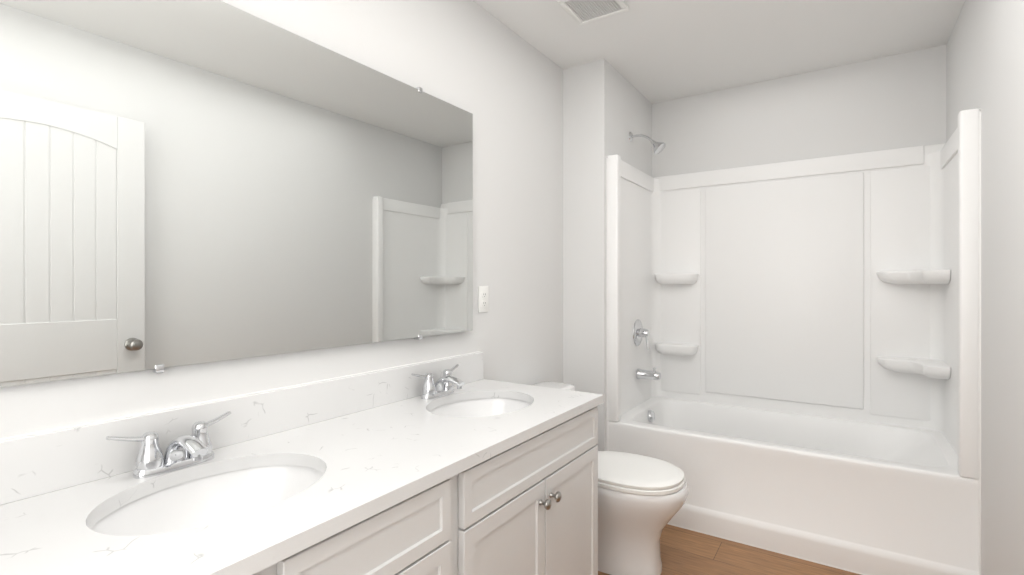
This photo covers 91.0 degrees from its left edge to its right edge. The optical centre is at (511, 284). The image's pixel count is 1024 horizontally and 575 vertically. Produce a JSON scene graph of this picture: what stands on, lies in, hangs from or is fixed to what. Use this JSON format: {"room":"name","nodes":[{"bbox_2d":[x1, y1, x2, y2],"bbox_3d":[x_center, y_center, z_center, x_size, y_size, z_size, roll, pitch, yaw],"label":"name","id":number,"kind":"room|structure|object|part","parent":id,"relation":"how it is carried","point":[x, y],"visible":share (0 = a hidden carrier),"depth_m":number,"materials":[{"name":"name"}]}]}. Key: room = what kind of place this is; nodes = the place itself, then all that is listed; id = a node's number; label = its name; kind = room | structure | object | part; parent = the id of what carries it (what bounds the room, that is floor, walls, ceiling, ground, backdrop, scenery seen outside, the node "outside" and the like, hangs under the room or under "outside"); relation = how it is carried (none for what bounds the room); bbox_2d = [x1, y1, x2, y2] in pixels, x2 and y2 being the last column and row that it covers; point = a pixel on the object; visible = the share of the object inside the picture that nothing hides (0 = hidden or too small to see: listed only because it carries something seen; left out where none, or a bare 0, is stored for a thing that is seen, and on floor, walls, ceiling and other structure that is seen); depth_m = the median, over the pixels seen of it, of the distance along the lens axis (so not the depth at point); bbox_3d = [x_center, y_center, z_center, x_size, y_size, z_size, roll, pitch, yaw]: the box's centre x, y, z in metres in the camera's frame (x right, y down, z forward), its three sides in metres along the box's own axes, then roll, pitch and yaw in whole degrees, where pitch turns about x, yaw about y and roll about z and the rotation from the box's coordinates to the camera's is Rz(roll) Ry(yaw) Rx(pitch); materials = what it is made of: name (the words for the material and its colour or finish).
{"room":"bathroom","nodes":[
{"label":"bathroom","id":0,"kind":"room"},
{"bbox_2d":[0,0,562,437],"bbox_3d":[-0.320,-0.004,2.042,0.120,2.440,3.897,0,0,33],"label":"wall","id":1,"kind":"structure","parent":0,"point":[501,82],"depth_m":2.14,"materials":[{"name":"white paint"}]},
{"bbox_2d":[0,0,472,386],"bbox_3d":[-0.710,-0.263,1.310,0.029,0.929,1.937,0,0,33],"label":"mirror","id":2,"kind":"object","parent":1,"relation":"attached to","point":[185,182],"visible":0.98,"depth_m":1.24,"materials":[{"name":"clear glass"}]},
{"bbox_2d":[0,351,480,439],"bbox_3d":[-0.706,0.292,1.343,0.008,0.004,2.056,0,0,33],"label":"trim","id":3,"kind":"structure","parent":1,"relation":"attached to","point":[208,401],"depth_m":1.23,"materials":[{"name":"white stone"}]},
{"bbox_2d":[0,352,483,503],"bbox_3d":[-0.698,0.351,1.337,0.020,0.118,2.056,0,0,33],"label":"backsplash","id":4,"kind":"structure","parent":1,"relation":"attached to","point":[33,464],"depth_m":1.27,"materials":[{"name":"white stone"}]},
{"bbox_2d":[478,286,488,312],"bbox_3d":[-0.125,0.063,2.220,0.009,0.116,0.072,0,0,33],"label":"electrical outlet","id":5,"kind":"object","parent":1,"relation":"attached to","point":[483,298],"visible":1,"depth_m":2.21,"materials":[{"name":"white plastic"}]},
{"bbox_2d":[563,59,651,450],"bbox_3d":[0.618,-0.004,3.129,0.250,2.440,0.809,0,0,33],"label":"wall","id":6,"kind":"structure","parent":0,"point":[607,107],"depth_m":2.80,"materials":[{"name":"white paint"}]},
{"bbox_2d":[607,158,607,450],"bbox_3d":[0.522,0.261,2.752,0.007,1.909,0.010,0,0,33],"label":"trim","id":7,"kind":"structure","parent":6,"relation":"attached to","point":[607,304],"depth_m":2.75,"materials":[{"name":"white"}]},
{"bbox_2d":[473,0,964,102],"bbox_3d":[0.468,-1.284,1.522,2.008,0.120,3.897,0,0,33],"label":"ceiling","id":8,"kind":"structure","parent":0,"point":[653,51],"depth_m":2.47,"materials":[{"name":"white paint"}]},
{"bbox_2d":[557,0,628,24],"bbox_3d":[0.353,-1.214,2.178,0.235,0.019,0.235,0,0,33],"label":"ceiling vent","id":9,"kind":"object","parent":8,"relation":"in","point":[581,12],"visible":0.96,"depth_m":2.20,"materials":[{"name":"white plastic"}]},
{"bbox_2d":[598,524,860,574],"bbox_3d":[0.468,1.276,1.522,2.008,0.120,3.897,0,0,33],"label":"floor","id":10,"kind":"structure","parent":0,"point":[683,551],"depth_m":2.23,"materials":[{"name":"brown wood"}]},
{"bbox_2d":[236,400,603,574],"bbox_3d":[-0.458,0.828,1.173,0.600,0.776,2.046,0,0,33],"label":"bathroom vanity","id":11,"kind":"object","parent":10,"relation":"on","point":[529,506],"depth_m":1.31,"materials":[{"name":"white paint"}]},
{"bbox_2d":[0,380,603,574],"bbox_3d":[-0.465,0.425,1.183,0.578,0.030,2.056,0,0,33],"label":"countertop","id":12,"kind":"structure","parent":11,"relation":"on","point":[389,450],"depth_m":1.01,"materials":[{"name":"white stone"}]},
{"bbox_2d":[104,408,235,479],"bbox_3d":[-0.720,0.361,1.110,0.140,0.098,0.252,0,0,33],"label":"faucet","id":13,"kind":"object","parent":12,"relation":"on","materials":[{"name":"silver metal"}]},
{"bbox_2d":[60,448,351,559],"bbox_3d":[-0.590,0.517,1.024,0.395,0.178,0.498,0,0,33],"label":"sink","id":14,"kind":"object","parent":12,"relation":"in","point":[135,521],"depth_m":1.12,"materials":[{"name":"white ceramic"}]},
{"bbox_2d":[408,364,467,399],"bbox_3d":[-0.236,0.361,1.844,0.140,0.098,0.252,0,0,33],"label":"faucet","id":15,"kind":"object","parent":12,"relation":"on","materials":[{"name":"silver metal"}]},
{"bbox_2d":[412,388,543,423],"bbox_3d":[-0.106,0.517,1.759,0.395,0.178,0.498,0,0,33],"label":"sink","id":16,"kind":"object","parent":12,"relation":"in","point":[483,405],"depth_m":1.93,"materials":[{"name":"white ceramic"}]},
{"bbox_3d":[-0.265,0.722,1.001,0.020,0.251,0.420,0,0,33],"label":"drawer","id":17,"kind":"part","parent":11,"relation":"part of","materials":[{"name":"white paint"}]},
{"bbox_3d":[-0.265,0.521,1.001,0.020,0.138,0.420,0,0,33],"label":"drawer","id":18,"kind":"part","parent":11,"relation":"part of","materials":[{"name":"white paint"}]},
{"bbox_3d":[-0.015,0.850,1.380,0.020,0.507,0.392,0,0,33],"label":"door","id":19,"kind":"part","parent":11,"relation":"part of","materials":[{"name":"white paint"}]},
{"bbox_3d":[0.100,0.654,1.505,0.035,0.032,0.032,0,0,33],"label":"knob","id":20,"kind":"part","parent":11,"relation":"part of","materials":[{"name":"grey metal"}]},
{"bbox_3d":[0.135,0.654,1.558,0.035,0.032,0.032,0,0,33],"label":"knob","id":21,"kind":"part","parent":11,"relation":"part of","materials":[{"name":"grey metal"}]},
{"bbox_3d":[0.204,0.850,1.713,0.020,0.507,0.392,0,0,33],"label":"door","id":22,"kind":"part","parent":11,"relation":"part of","materials":[{"name":"white paint"}]},
{"bbox_2d":[533,382,688,574],"bbox_3d":[0.383,0.858,2.263,0.788,0.715,0.402,0,0,33],"label":"toilet","id":23,"kind":"object","parent":10,"relation":"on","point":[641,500],"visible":0.44,"depth_m":2.07,"materials":[{"name":"white ceramic"}]},
{"bbox_3d":[0.487,0.806,2.194,0.508,0.044,0.376,0,0,33],"label":"seat","id":24,"kind":"part","parent":23,"relation":"part of","materials":[{"name":"white plastic"}]},
{"bbox_2d":[608,108,979,574],"bbox_3d":[1.361,0.143,2.652,1.514,2.145,0.782,0,0,33],"label":"tub","id":25,"kind":"object","parent":10,"relation":"on","point":[793,358],"visible":1,"depth_m":2.72,"materials":[{"name":"white plastic"}]},
{"bbox_3d":[0.833,0.539,3.062,0.140,0.083,0.066,0,0,33],"label":"spout","id":26,"kind":"part","parent":25,"relation":"part of","materials":[{"name":"silver metal"}]},
{"bbox_2d":[667,523,865,574],"bbox_3d":[1.147,1.214,2.326,1.518,0.005,0.008,0,0,33],"label":"trim","id":27,"kind":"structure","parent":25,"relation":"attached to","point":[769,550],"depth_m":2.30,"materials":[{"name":"white wood"}]},
{"bbox_2d":[652,45,945,177],"bbox_3d":[1.507,-0.004,3.099,1.768,2.440,0.120,0,0,33],"label":"wall","id":28,"kind":"structure","parent":0,"point":[896,101],"depth_m":2.89,"materials":[{"name":"white paint"}]},
{"bbox_2d":[946,0,1023,574],"bbox_3d":[1.256,-0.004,1.003,0.120,2.440,3.897,0,0,33],"label":"wall","id":29,"kind":"structure","parent":0,"point":[985,58],"depth_m":1.69,"materials":[{"name":"white paint"}]},
{"bbox_2d":[979,111,980,574],"bbox_3d":[1.785,0.278,1.919,0.007,1.876,0.010,0,0,33],"label":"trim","id":30,"kind":"structure","parent":29,"relation":"attached to","point":[980,343],"depth_m":1.92,"materials":[{"name":"white"}]}
]}

